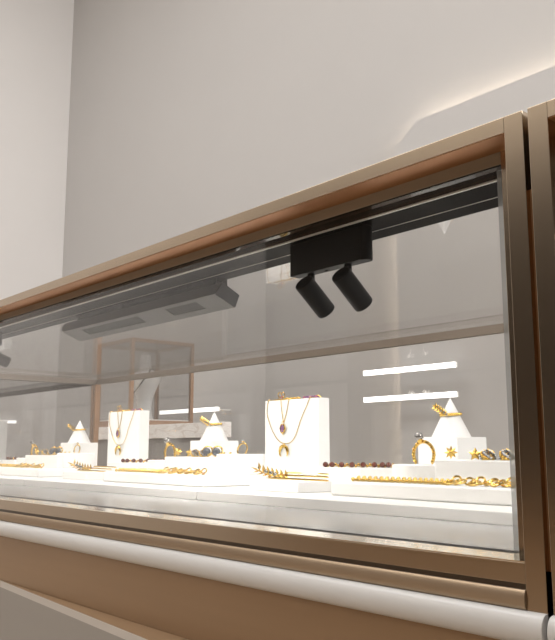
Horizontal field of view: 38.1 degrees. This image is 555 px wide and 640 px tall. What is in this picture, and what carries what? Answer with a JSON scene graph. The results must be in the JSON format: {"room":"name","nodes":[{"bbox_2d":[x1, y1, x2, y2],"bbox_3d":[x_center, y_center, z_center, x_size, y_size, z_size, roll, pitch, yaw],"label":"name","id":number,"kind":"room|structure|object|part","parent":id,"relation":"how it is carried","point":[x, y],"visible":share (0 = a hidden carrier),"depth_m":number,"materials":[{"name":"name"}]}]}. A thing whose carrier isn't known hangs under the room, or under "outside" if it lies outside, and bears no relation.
{"room":"shop","nodes":[
{"label":"shop","id":0,"kind":"room"},
{"bbox_2d":[0,0,73,459],"bbox_3d":[-4.456,-0.863,4.374,7.000,5.100,0.100,8,-12,-40],"label":"wall","id":1,"kind":"structure","parent":0,"point":[36,36],"depth_m":6.48,"materials":[{"name":"paint"}]},
{"bbox_2d":[4,420,15,423],"bbox_3d":[-2.178,0.754,5.987,0.470,0.026,0.020,8,-12,-40],"label":"wall light","id":2,"kind":"object","parent":1,"relation":"attached to","point":[9,421],"visible":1,"depth_m":6.11,"materials":[{"name":"white"}]},
{"bbox_2d":[265,397,329,477],"bbox_3d":[0.030,0.193,1.284,0.024,0.130,0.129,8,-12,-40],"label":"stand","id":3,"kind":"object","parent":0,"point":[310,447],"visible":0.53,"depth_m":1.26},
{"bbox_2d":[279,398,291,434],"bbox_3d":[0.014,0.155,1.293,0.013,0.058,0.022,8,-12,-40],"label":"necklace","id":4,"kind":"object","parent":3,"relation":"hanging from","point":[282,428],"visible":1,"depth_m":1.29,"materials":[{"name":"gold metal"}]},
{"bbox_3d":[0.008,0.173,1.290,0.004,0.022,0.014,8,-12,-40],"label":"pendant frame","id":5,"kind":"part","parent":4,"relation":"part of","materials":[{"name":"gold metal"}]},
{"bbox_3d":[0.015,0.146,1.296,0.010,0.039,0.022,8,-12,-40],"label":"chain","id":6,"kind":"part","parent":4,"relation":"part of","materials":[{"name":"gold metal"}]},
{"bbox_2d":[273,392,300,400],"bbox_3d":[0.015,0.123,1.306,0.005,0.014,0.066,8,-12,-40],"label":"clip","id":7,"kind":"object","parent":3,"relation":"on","point":[281,397],"visible":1,"depth_m":1.31,"materials":[{"name":"gold metal"}]},
{"bbox_2d":[267,397,314,456],"bbox_3d":[0.018,0.171,1.285,0.014,0.093,0.107,8,-12,-40],"label":"necklace","id":8,"kind":"object","parent":3,"relation":"hanging from","point":[283,445],"visible":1,"depth_m":1.28,"materials":[{"name":"gold metal"}]},
{"bbox_2d":[278,444,288,456],"bbox_3d":[0.010,0.208,1.282,0.006,0.020,0.023,8,-12,-40],"label":"pendant","id":9,"kind":"object","parent":8,"relation":"attached to","point":[282,446],"depth_m":1.28,"materials":[{"name":"gold metal"}]},
{"bbox_2d":[303,395,320,398],"bbox_3d":[0.054,0.120,1.262,0.006,0.005,0.044,8,-12,-40],"label":"strand","id":10,"kind":"object","parent":3,"relation":"on","point":[311,396],"visible":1,"depth_m":1.26,"materials":[{"name":"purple stone"}]},
{"bbox_2d":[55,0,554,467],"bbox_3d":[1.264,-1.064,3.128,0.100,5.100,9.420,8,-12,-40],"label":"wall","id":11,"kind":"structure","parent":0,"point":[185,116],"depth_m":4.59,"materials":[{"name":"paint"}]},
{"bbox_2d":[159,407,230,414],"bbox_3d":[-0.469,0.538,4.742,0.156,0.022,0.598,8,-12,-40],"label":"wall light","id":12,"kind":"object","parent":11,"relation":"attached to","point":[209,409],"visible":0.85,"depth_m":4.63,"materials":[{"name":"white"}]},
{"bbox_2d":[394,66,554,463],"bbox_3d":[2.148,0.040,1.750,0.080,2.479,4.872,8,-12,-40],"label":"wall panel","id":13,"kind":"object","parent":11,"relation":"attached to","point":[451,274],"visible":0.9,"depth_m":3.37,"materials":[{"name":"beige paint"}]},
{"bbox_2d":[363,362,457,375],"bbox_3d":[0.611,0.219,3.501,0.156,0.022,0.508,8,-12,-40],"label":"wall light","id":14,"kind":"object","parent":13,"relation":"attached to","point":[398,370],"visible":0.89,"depth_m":3.43,"materials":[{"name":"white"}]},
{"bbox_2d":[364,391,458,402],"bbox_3d":[0.611,0.338,3.481,0.156,0.022,0.508,8,-12,-40],"label":"wall light","id":15,"kind":"object","parent":13,"relation":"attached to","point":[454,393],"visible":0.92,"depth_m":3.41,"materials":[{"name":"white"}]},
{"bbox_3d":[-1.407,1.141,0.480,7.100,0.100,9.420,8,-12,-40],"label":"floor","id":16,"kind":"structure","parent":0,"visible":0},
{"bbox_2d":[0,379,93,442],"bbox_3d":[-1.230,0.799,2.431,0.602,1.198,1.648,8,-12,-40],"label":"jewellery showcase","id":17,"kind":"object","parent":16,"relation":"on","point":[7,387],"visible":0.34,"depth_m":2.24,"materials":[{"name":"brown metal"}]},
{"bbox_3d":[-1.210,0.225,2.541,0.545,0.006,1.640,8,-12,-40],"label":"glass","id":18,"kind":"part","parent":17,"relation":"part of","materials":[{"name":"clear glass"}]},
{"bbox_3d":[-0.660,0.138,1.940,0.494,0.013,0.010,8,-12,-40],"label":"rail","id":19,"kind":"part","parent":17,"relation":"part of","materials":[{"name":"brown metal"}]},
{"bbox_3d":[-1.004,0.263,2.712,0.009,0.013,1.624,8,-12,-40],"label":"rail","id":20,"kind":"part","parent":17,"relation":"part of","materials":[{"name":"brown metal"}]},
{"bbox_3d":[-0.477,0.277,2.076,0.012,0.218,0.012,8,-12,-40],"label":"post","id":21,"kind":"part","parent":17,"relation":"part of","materials":[{"name":"brown"}]},
{"bbox_3d":[-0.805,0.399,2.120,0.393,0.011,0.508,8,-12,-40],"label":"display board","id":22,"kind":"object","parent":17,"relation":"on","visible":0},
{"bbox_2d":[0,420,7,459],"bbox_3d":[-0.794,0.348,2.245,0.024,0.130,0.129,8,-12,-40],"label":"stand","id":23,"kind":"object","parent":22,"relation":"on","point":[3,424],"visible":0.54,"depth_m":2.20,"materials":[{"name":"white plastic"}]},
{"bbox_2d":[0,580,188,639],"bbox_3d":[-0.119,0.686,0.621,0.049,0.843,0.736,8,-12,-40],"label":"plinth","id":24,"kind":"object","parent":16,"relation":"on","point":[25,614],"visible":1,"depth_m":0.84,"materials":[{"name":"brown paint"}]},
{"bbox_2d":[84,422,230,465],"bbox_3d":[-0.510,1.083,3.939,0.410,1.118,1.340,8,-12,-40],"label":"marble pedestal","id":25,"kind":"object","parent":16,"relation":"on","point":[180,435],"visible":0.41,"depth_m":3.71,"materials":[{"name":"grey stone"}]},
{"bbox_2d":[98,337,193,426],"bbox_3d":[-0.709,0.349,4.295,0.380,0.444,0.363,8,-12,-40],"label":"display case","id":26,"kind":"object","parent":25,"relation":"on","point":[177,345],"visible":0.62,"depth_m":4.24,"materials":[{"name":"brown wood"}]},
{"bbox_3d":[-0.958,0.346,4.311,0.018,0.396,0.018,8,-12,-40],"label":"corner post","id":27,"kind":"part","parent":26,"relation":"part of","materials":[{"name":"brown"}]},
{"bbox_3d":[-0.735,0.304,4.051,0.018,0.396,0.018,8,-12,-40],"label":"corner post","id":28,"kind":"part","parent":26,"relation":"part of","materials":[{"name":"brown wood"}]},
{"bbox_2d":[134,377,159,418],"bbox_3d":[-0.708,0.360,4.292,0.129,0.350,0.218,8,-12,-40],"label":"bust","id":29,"kind":"object","parent":26,"relation":"in","point":[145,393],"visible":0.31,"depth_m":4.24,"materials":[{"name":"white"}]},
{"bbox_3d":[-0.682,0.383,4.542,0.018,0.396,0.018,8,-12,-40],"label":"corner post","id":30,"kind":"part","parent":26,"relation":"part of","materials":[{"name":"brown"}]},
{"bbox_3d":[-0.459,0.341,4.282,0.018,0.396,0.018,8,-12,-40],"label":"corner post","id":31,"kind":"part","parent":26,"relation":"part of","materials":[{"name":"brown wood"}]},
{"bbox_2d":[0,111,553,639],"bbox_3d":[-0.163,0.598,1.186,0.602,1.198,1.651,8,-12,-40],"label":"jewellery showcase","id":32,"kind":"object","parent":16,"relation":"on","point":[189,569],"visible":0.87,"depth_m":0.63,"materials":[{"name":"brown metal"}]},
{"bbox_2d":[0,331,10,366],"bbox_3d":[-0.446,0.049,1.261,0.039,0.052,0.091,8,-12,-40],"label":"track spotlight","id":33,"kind":"object","parent":32,"relation":"attached to","point":[5,360],"visible":1,"depth_m":1.24,"materials":[{"name":"black"}]},
{"bbox_2d":[0,475,61,485],"bbox_3d":[-0.456,0.334,1.712,0.393,0.011,0.522,8,-12,-40],"label":"display board","id":34,"kind":"object","parent":32,"relation":"on","point":[10,480],"visible":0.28,"depth_m":1.44,"materials":[{"name":"white"}]},
{"bbox_2d":[0,460,15,463],"bbox_3d":[-0.594,0.337,1.855,0.070,0.028,0.105,8,-12,-40],"label":"block","id":35,"kind":"object","parent":34,"relation":"on","point":[1,461],"visible":0.15,"depth_m":1.82,"materials":[{"name":"white"}]},
{"bbox_2d":[6,457,24,459],"bbox_3d":[-0.583,0.318,1.850,0.095,0.007,0.009,-3,-10,18],"label":"bracelet","id":36,"kind":"object","parent":35,"relation":"on","point":[7,458],"visible":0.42,"depth_m":1.86,"materials":[{"name":"brown"}]},
{"bbox_2d":[0,467,107,476],"bbox_3d":[-0.477,0.310,1.652,0.157,0.016,0.282,8,-12,-40],"label":"tray","id":37,"kind":"object","parent":34,"relation":"on","point":[8,471],"visible":0.48,"depth_m":1.53,"materials":[{"name":"white"}]},
{"bbox_2d":[16,458,24,464],"bbox_3d":[-0.521,0.304,1.719,0.072,0.018,0.072,8,-12,-40],"label":"round riser","id":38,"kind":"object","parent":37,"relation":"on","point":[18,460],"visible":0.2,"depth_m":1.69,"materials":[{"name":"white"}]},
{"bbox_2d":[30,440,37,454],"bbox_3d":[-0.523,0.276,1.722,0.011,0.037,0.034,8,-12,-40],"label":"ring","id":39,"kind":"object","parent":38,"relation":"on","point":[32,442],"visible":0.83,"depth_m":1.72,"materials":[{"name":"gold metal"}]},
{"bbox_2d":[0,463,43,467],"bbox_3d":[-0.523,0.291,1.612,0.022,0.009,0.242,8,-12,-40],"label":"bracelet","id":40,"kind":"object","parent":37,"relation":"on","point":[22,465],"visible":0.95,"depth_m":1.58,"materials":[{"name":"gold metal"}]},
{"bbox_2d":[25,455,62,467],"bbox_3d":[-0.454,0.284,1.618,0.050,0.024,0.148,8,-12,-40],"label":"block","id":41,"kind":"object","parent":37,"relation":"on","point":[50,461],"visible":0.56,"depth_m":1.58,"materials":[{"name":"white"}]},
{"bbox_2d":[49,447,55,454],"bbox_3d":[-0.449,0.263,1.612,0.021,0.017,0.011,-8,-12,41],"label":"stud","id":42,"kind":"object","parent":41,"relation":"on","point":[52,450],"visible":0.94,"depth_m":1.61,"materials":[{"name":"grey"}]},
{"bbox_2d":[57,453,94,467],"bbox_3d":[-0.398,0.277,1.587,0.072,0.029,0.072,8,-12,-40],"label":"round riser","id":43,"kind":"object","parent":37,"relation":"on","point":[85,458],"visible":0.72,"depth_m":1.56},
{"bbox_2d":[55,447,62,454],"bbox_3d":[-0.433,0.259,1.593,0.021,0.017,0.011,-8,-12,41],"label":"stud","id":44,"kind":"object","parent":43,"relation":"on","point":[57,450],"visible":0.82,"depth_m":1.59,"materials":[{"name":"grey metal"}]},
{"bbox_2d":[61,443,97,465],"bbox_3d":[-0.459,0.317,1.855,0.062,0.067,0.064,8,-12,-40],"label":"square riser","id":45,"kind":"object","parent":34,"relation":"on","point":[67,447],"visible":0.45,"depth_m":1.84,"materials":[{"name":"white"}]},
{"bbox_2d":[68,421,89,442],"bbox_3d":[-0.459,0.259,1.865,0.051,0.052,0.051,8,-12,-40],"label":"cone","id":46,"kind":"object","parent":45,"relation":"on","point":[81,436],"visible":1,"depth_m":1.85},
{"bbox_2d":[67,424,85,430],"bbox_3d":[-0.464,0.248,1.862,0.042,0.018,0.030,8,-12,-40],"label":"ring","id":47,"kind":"object","parent":46,"relation":"on","point":[69,425],"visible":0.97,"depth_m":1.85,"materials":[{"name":"gold metal"}]},
{"bbox_2d":[107,410,148,465],"bbox_3d":[-0.314,0.258,1.685,0.024,0.130,0.129,8,-12,-40],"label":"stand","id":48,"kind":"object","parent":34,"relation":"on","point":[135,446],"visible":0.58,"depth_m":1.66,"materials":[{"name":"white plastic"}]},
{"bbox_2d":[116,410,124,437],"bbox_3d":[-0.330,0.220,1.694,0.013,0.058,0.022,8,-12,-40],"label":"necklace","id":49,"kind":"object","parent":48,"relation":"hanging from","point":[117,431],"visible":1,"depth_m":1.69,"materials":[{"name":"gold metal"}]},
{"bbox_2d":[109,410,134,454],"bbox_3d":[-0.326,0.236,1.686,0.014,0.093,0.107,8,-12,-40],"label":"necklace","id":50,"kind":"object","parent":48,"relation":"hanging from","point":[118,446],"visible":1,"depth_m":1.68,"materials":[{"name":"gold metal"}]},
{"bbox_2d":[115,445,120,454],"bbox_3d":[-0.334,0.273,1.684,0.006,0.020,0.023,8,-12,-40],"label":"pendant","id":51,"kind":"object","parent":50,"relation":"attached to","point":[117,447],"depth_m":1.68,"materials":[{"name":"gold metal"}]},
{"bbox_2d":[115,406,130,411],"bbox_3d":[-0.329,0.188,1.707,0.005,0.014,0.066,8,-12,-40],"label":"clip","id":52,"kind":"object","parent":48,"relation":"on","point":[119,409],"visible":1,"depth_m":1.71,"materials":[{"name":"gold metal"}]},
{"bbox_3d":[-0.652,0.136,1.930,0.494,0.013,0.010,8,-12,-40],"label":"rail","id":53,"kind":"part","parent":32,"relation":"part of","materials":[{"name":"brown metal"}]},
{"bbox_3d":[-0.467,0.275,2.065,0.012,0.218,0.012,8,-12,-40],"label":"post","id":54,"kind":"part","parent":32,"relation":"part of","materials":[{"name":"brown"}]},
{"bbox_2d":[25,479,249,499],"bbox_3d":[-0.119,0.270,1.319,0.393,0.011,0.518,8,-12,-40],"label":"display board","id":55,"kind":"object","parent":32,"relation":"on","point":[180,492],"visible":0.46,"depth_m":1.14,"materials":[{"name":"white"}]},
{"bbox_2d":[62,471,102,479],"bbox_3d":[-0.319,0.272,1.409,0.080,0.013,0.092,8,-12,-40],"label":"tray","id":56,"kind":"object","parent":55,"relation":"on","point":[73,475],"visible":0.61,"depth_m":1.37,"materials":[{"name":"white"}]},
{"bbox_2d":[68,460,116,471],"bbox_3d":[-0.316,0.255,1.409,0.048,0.021,0.152,8,-12,-40],"label":"comb","id":57,"kind":"object","parent":56,"relation":"on","point":[81,468],"visible":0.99,"depth_m":1.43,"materials":[{"name":"gold metal"}]},
{"bbox_2d":[108,462,146,470],"bbox_3d":[-0.250,0.272,1.454,0.070,0.028,0.105,8,-12,-40],"label":"block","id":58,"kind":"object","parent":55,"relation":"on","point":[118,465],"visible":0.35,"depth_m":1.43,"materials":[{"name":"white"}]},
{"bbox_2d":[121,459,164,462],"bbox_3d":[-0.239,0.253,1.449,0.095,0.007,0.009,-3,-10,18],"label":"bracelet","id":59,"kind":"object","parent":58,"relation":"on","point":[122,460],"visible":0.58,"depth_m":1.45,"materials":[{"name":"brown"}]},
{"bbox_2d":[103,471,288,486],"bbox_3d":[-0.133,0.245,1.251,0.157,0.016,0.282,8,-12,-40],"label":"tray","id":60,"kind":"object","parent":55,"relation":"on","point":[174,479],"visible":0.61,"depth_m":1.15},
{"bbox_2d":[147,460,164,469],"bbox_3d":[-0.177,0.239,1.318,0.072,0.018,0.072,8,-12,-40],"label":"round riser","id":61,"kind":"object","parent":60,"relation":"on","point":[151,464],"visible":0.27,"depth_m":1.29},
{"bbox_2d":[164,437,175,458],"bbox_3d":[-0.179,0.211,1.321,0.011,0.037,0.034,8,-12,-40],"label":"ring","id":62,"kind":"object","parent":61,"relation":"on","point":[167,440],"visible":0.92,"depth_m":1.32,"materials":[{"name":"gold metal"}]},
{"bbox_2d":[115,467,206,474],"bbox_3d":[-0.179,0.226,1.211,0.022,0.009,0.242,8,-12,-40],"label":"bracelet","id":63,"kind":"object","parent":60,"relation":"on","point":[175,469],"visible":1,"depth_m":1.19,"materials":[{"name":"gold metal"}]},
{"bbox_2d":[165,457,228,474],"bbox_3d":[-0.110,0.220,1.217,0.050,0.024,0.148,8,-12,-40],"label":"block","id":64,"kind":"object","parent":60,"relation":"on","point":[214,465],"visible":0.46,"depth_m":1.18,"materials":[{"name":"white"}]},
{"bbox_2d":[175,447,181,454],"bbox_3d":[-0.157,0.208,1.269,0.016,0.016,0.005,-3,-10,20],"label":"stud","id":65,"kind":"object","parent":64,"relation":"on","point":[177,451],"visible":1,"depth_m":1.27,"materials":[{"name":"gold metal"}]},
{"bbox_2d":[190,449,199,456],"bbox_3d":[-0.126,0.204,1.234,0.015,0.012,0.019,8,-12,-40],"label":"earring","id":66,"kind":"object","parent":64,"relation":"on","point":[194,453],"visible":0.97,"depth_m":1.23,"materials":[{"name":"gold glass"}]},
{"bbox_2d":[198,450,204,456],"bbox_3d":[-0.112,0.201,1.217,0.015,0.012,0.019,8,-12,-40],"label":"earring","id":67,"kind":"object","parent":64,"relation":"on","point":[200,454],"visible":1,"depth_m":1.21,"materials":[{"name":"gold glass"}]},
{"bbox_2d":[202,446,212,456],"bbox_3d":[-0.105,0.198,1.211,0.021,0.017,0.011,-8,-12,41],"label":"stud","id":68,"kind":"object","parent":64,"relation":"on","point":[206,451],"visible":1,"depth_m":1.21,"materials":[{"name":"grey metal"}]},
{"bbox_2d":[212,445,222,456],"bbox_3d":[-0.089,0.195,1.192,0.021,0.017,0.011,-8,-12,41],"label":"stud","id":69,"kind":"object","parent":64,"relation":"on","point":[215,451],"visible":0.98,"depth_m":1.19,"materials":[{"name":"grey"}]},
{"bbox_2d":[216,454,265,473],"bbox_3d":[-0.054,0.212,1.186,0.072,0.029,0.072,8,-12,-40],"label":"round riser","id":70,"kind":"object","parent":60,"relation":"on","point":[238,463],"visible":0.75,"depth_m":1.15,"materials":[{"name":"white"}]},
{"bbox_2d":[237,440,247,453],"bbox_3d":[-0.052,0.188,1.188,0.006,0.020,0.021,8,-12,-40],"label":"ring","id":71,"kind":"object","parent":70,"relation":"on","point":[243,441],"visible":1,"depth_m":1.19,"materials":[{"name":"gold metal"}]},
{"bbox_2d":[190,440,237,456],"bbox_3d":[-0.115,0.252,1.454,0.062,0.067,0.064,8,-12,-40],"label":"square riser","id":72,"kind":"object","parent":55,"relation":"on","point":[228,446],"visible":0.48,"depth_m":1.44,"materials":[{"name":"white plastic"}]},
{"bbox_2d":[200,412,227,440],"bbox_3d":[-0.115,0.194,1.464,0.051,0.052,0.051,8,-12,-40],"label":"cone","id":73,"kind":"object","parent":72,"relation":"on","point":[212,432],"visible":0.97,"depth_m":1.45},
{"bbox_2d":[200,417,221,425],"bbox_3d":[-0.120,0.183,1.461,0.042,0.018,0.030,8,-12,-40],"label":"ring","id":74,"kind":"object","parent":73,"relation":"on","point":[205,421],"visible":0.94,"depth_m":1.45,"materials":[{"name":"gold metal"}]},
{"bbox_2d":[61,278,238,340],"bbox_3d":[-0.170,-0.007,0.974,0.031,0.031,0.366,8,-12,-40],"label":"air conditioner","id":75,"kind":"object","parent":32,"relation":"attached to","point":[212,295],"visible":1,"depth_m":0.93,"materials":[{"name":"grey"}]},
{"bbox_3d":[-0.144,0.024,1.297,0.545,0.006,1.640,8,-12,-40],"label":"glass","id":76,"kind":"part","parent":32,"relation":"part of","materials":[{"name":"clear glass"}]},
{"bbox_3d":[0.063,0.175,1.450,0.005,0.218,1.624,8,-12,-40],"label":"glass","id":77,"kind":"part","parent":32,"relation":"part of","materials":[{"name":"clear glass"}]},
{"bbox_3d":[-0.161,0.748,1.166,0.594,0.896,1.648,8,-12,-40],"label":"panel","id":78,"kind":"part","parent":32,"relation":"part of","materials":[{"name":"brown paint"}]},
{"bbox_3d":[-0.361,-0.010,1.116,0.021,0.017,1.583,8,-12,-40],"label":"head rail","id":79,"kind":"part","parent":32,"relation":"part of","materials":[{"name":"brown metal"}]},
{"bbox_3d":[-0.384,-0.018,1.098,0.012,0.010,1.622,8,-12,-40],"label":"head rail","id":80,"kind":"part","parent":32,"relation":"part of","materials":[{"name":"brown metal"}]},
{"bbox_3d":[-0.366,0.117,1.092,0.006,0.240,1.639,8,-12,-40],"label":"glass","id":81,"kind":"part","parent":32,"relation":"part of","materials":[{"name":"clear glass"}]},
{"bbox_3d":[-0.378,0.234,1.063,0.025,0.001,1.622,8,-12,-40],"label":"sill","id":82,"kind":"part","parent":32,"relation":"part of","materials":[{"name":"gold metal"}]},
{"bbox_3d":[-0.375,0.240,1.064,0.034,0.011,1.622,8,-12,-40],"label":"rail","id":83,"kind":"part","parent":32,"relation":"part of","materials":[{"name":"brown metal"}]},
{"bbox_3d":[-0.381,0.253,1.057,0.022,0.011,1.622,8,-12,-40],"label":"rounded moulding","id":84,"kind":"part","parent":32,"relation":"part of","materials":[{"name":"brown wood"}]},
{"bbox_3d":[-0.383,0.267,1.053,0.027,0.018,1.648,8,-12,-40],"label":"white rail","id":85,"kind":"part","parent":32,"relation":"part of","materials":[{"name":"white paint"}]},
{"bbox_3d":[0.062,0.062,1.468,0.009,0.013,1.624,8,-12,-40],"label":"rail","id":86,"kind":"part","parent":32,"relation":"part of","materials":[{"name":"brown metal"}]},
{"bbox_2d":[290,225,372,317],"bbox_3d":[0.049,-0.038,0.678,0.038,0.066,0.091,8,-12,-40],"label":"track spotlight","id":87,"kind":"object","parent":32,"relation":"attached to","point":[342,250],"visible":1,"depth_m":0.67,"materials":[{"name":"black metal"}]},
{"bbox_2d":[197,489,517,525],"bbox_3d":[0.221,0.206,0.923,0.393,0.011,0.530,8,-12,-40],"label":"display platform","id":88,"kind":"object","parent":32,"relation":"on","point":[460,512],"visible":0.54,"depth_m":0.79,"materials":[{"name":"white"}]},
{"bbox_2d":[250,479,344,492],"bbox_3d":[0.025,0.207,1.008,0.080,0.013,0.092,8,-12,-40],"label":"tray","id":89,"kind":"object","parent":88,"relation":"on","point":[269,485],"visible":0.77,"depth_m":0.97,"materials":[{"name":"white"}]},
{"bbox_2d":[251,463,328,481],"bbox_3d":[0.028,0.190,1.007,0.048,0.021,0.152,8,-12,-40],"label":"comb","id":90,"kind":"object","parent":89,"relation":"on","point":[267,471],"visible":1,"depth_m":1.02,"materials":[{"name":"gold metal"}]},
{"bbox_2d":[303,467,391,480],"bbox_3d":[0.094,0.207,1.053,0.070,0.028,0.105,8,-12,-40],"label":"block","id":91,"kind":"object","parent":88,"relation":"on","point":[335,473],"visible":0.34,"depth_m":1.02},
{"bbox_2d":[323,462,393,467],"bbox_3d":[0.105,0.189,1.048,0.095,0.007,0.009,-3,-10,18],"label":"bracelet","id":92,"kind":"object","parent":91,"relation":"on","point":[325,464],"visible":0.99,"depth_m":1.05,"materials":[{"name":"red metal"}]},
{"bbox_2d":[331,480,516,506],"bbox_3d":[0.211,0.180,0.850,0.157,0.016,0.282,8,-12,-40],"label":"tray","id":93,"kind":"object","parent":88,"relation":"on","point":[462,493],"visible":0.71,"depth_m":0.80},
{"bbox_2d":[392,464,434,480],"bbox_3d":[0.167,0.174,0.917,0.072,0.018,0.072,8,-12,-40],"label":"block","id":94,"kind":"object","parent":93,"relation":"on","point":[423,471],"visible":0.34,"depth_m":0.89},
{"bbox_2d":[412,432,435,464],"bbox_3d":[0.165,0.146,0.919,0.011,0.037,0.034,8,-12,-40],"label":"ring","id":95,"kind":"object","parent":94,"relation":"on","point":[418,436],"visible":1,"depth_m":0.92,"materials":[{"name":"gold metal"}]},
{"bbox_2d":[351,475,515,487],"bbox_3d":[0.165,0.161,0.810,0.022,0.009,0.242,8,-12,-40],"label":"bracelet","id":96,"kind":"object","parent":93,"relation":"on","point":[511,484],"visible":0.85,"depth_m":0.80,"materials":[{"name":"gold metal"}]},
{"bbox_2d":[435,460,515,484],"bbox_3d":[0.234,0.155,0.815,0.050,0.024,0.148,8,-12,-40],"label":"block","id":97,"kind":"object","parent":93,"relation":"on","point":[445,469],"visible":0.5,"depth_m":0.82,"materials":[{"name":"white"}]},
{"bbox_2d":[444,447,457,457],"bbox_3d":[0.187,0.143,0.868,0.016,0.016,0.005,-3,-10,20],"label":"stud","id":98,"kind":"object","parent":97,"relation":"on","point":[450,452],"visible":1,"depth_m":0.87,"materials":[{"name":"gold metal"}]},
{"bbox_2d":[469,448,480,459],"bbox_3d":[0.207,0.140,0.844,0.014,0.013,0.005,-3,-10,19],"label":"stud","id":99,"kind":"object","parent":97,"relation":"on","point":[475,454],"visible":1,"depth_m":0.84,"materials":[{"name":"gold metal"}]},
{"bbox_2d":[479,448,495,459],"bbox_3d":[0.218,0.139,0.833,0.015,0.012,0.019,8,-12,-40],"label":"earring","id":100,"kind":"object","parent":97,"relation":"on","point":[488,454],"visible":0.98,"depth_m":0.83,"materials":[{"name":"gold metal"}]},
{"bbox_2d":[498,448,514,459],"bbox_3d":[0.232,0.137,0.816,0.015,0.012,0.019,8,-12,-40],"label":"earring","id":101,"kind":"object","parent":97,"relation":"on","point":[508,454],"visible":0.99,"depth_m":0.81,"materials":[{"name":"gold metal"}]},
{"bbox_2d":[418,437,486,463],"bbox_3d":[0.230,0.187,1.053,0.062,0.067,0.064,8,-12,-40],"label":"square riser","id":102,"kind":"object","parent":88,"relation":"on","point":[463,445],"visible":0.37,"depth_m":1.03,"materials":[{"name":"white plastic"}]},
{"bbox_2d":[432,398,470,436],"bbox_3d":[0.229,0.129,1.063,0.051,0.052,0.051,8,-12,-40],"label":"cone","id":103,"kind":"object","parent":102,"relation":"on","point":[447,426],"visible":0.89,"depth_m":1.05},
{"bbox_2d":[432,403,461,416],"bbox_3d":[0.224,0.118,1.060,0.042,0.018,0.030,8,-12,-40],"label":"ring","id":104,"kind":"object","parent":103,"relation":"on","point":[441,410],"visible":0.96,"depth_m":1.05,"materials":[{"name":"gold metal"}]},
{"bbox_3d":[0.161,0.010,0.488,0.021,0.258,0.032,8,-12,-40],"label":"post","id":105,"kind":"part","parent":32,"relation":"part of","materials":[{"name":"brown metal"}]},
{"bbox_3d":[0.150,0.410,0.401,0.025,1.078,0.013,8,-12,-40],"label":"post","id":106,"kind":"part","parent":32,"relation":"part of","materials":[{"name":"brown metal"}]},
{"bbox_2d":[527,99,554,639],"bbox_3d":[0.903,0.397,-0.057,0.602,1.198,1.648,8,-12,-40],"label":"jewellery showcase","id":107,"kind":"object","parent":16,"relation":"on","point":[541,117],"visible":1,"depth_m":0.45,"materials":[{"name":"brown metal"}]},
{"bbox_3d":[0.684,0.066,-0.192,0.027,0.018,1.648,8,-12,-40],"label":"white rail","id":108,"kind":"part","parent":107,"relation":"part of","materials":[{"name":"white paint"}]},
{"bbox_3d":[0.683,-0.219,-0.146,0.012,0.010,1.622,8,-12,-40],"label":"head rail","id":109,"kind":"part","parent":107,"relation":"part of","materials":[{"name":"brown metal"}]}
]}

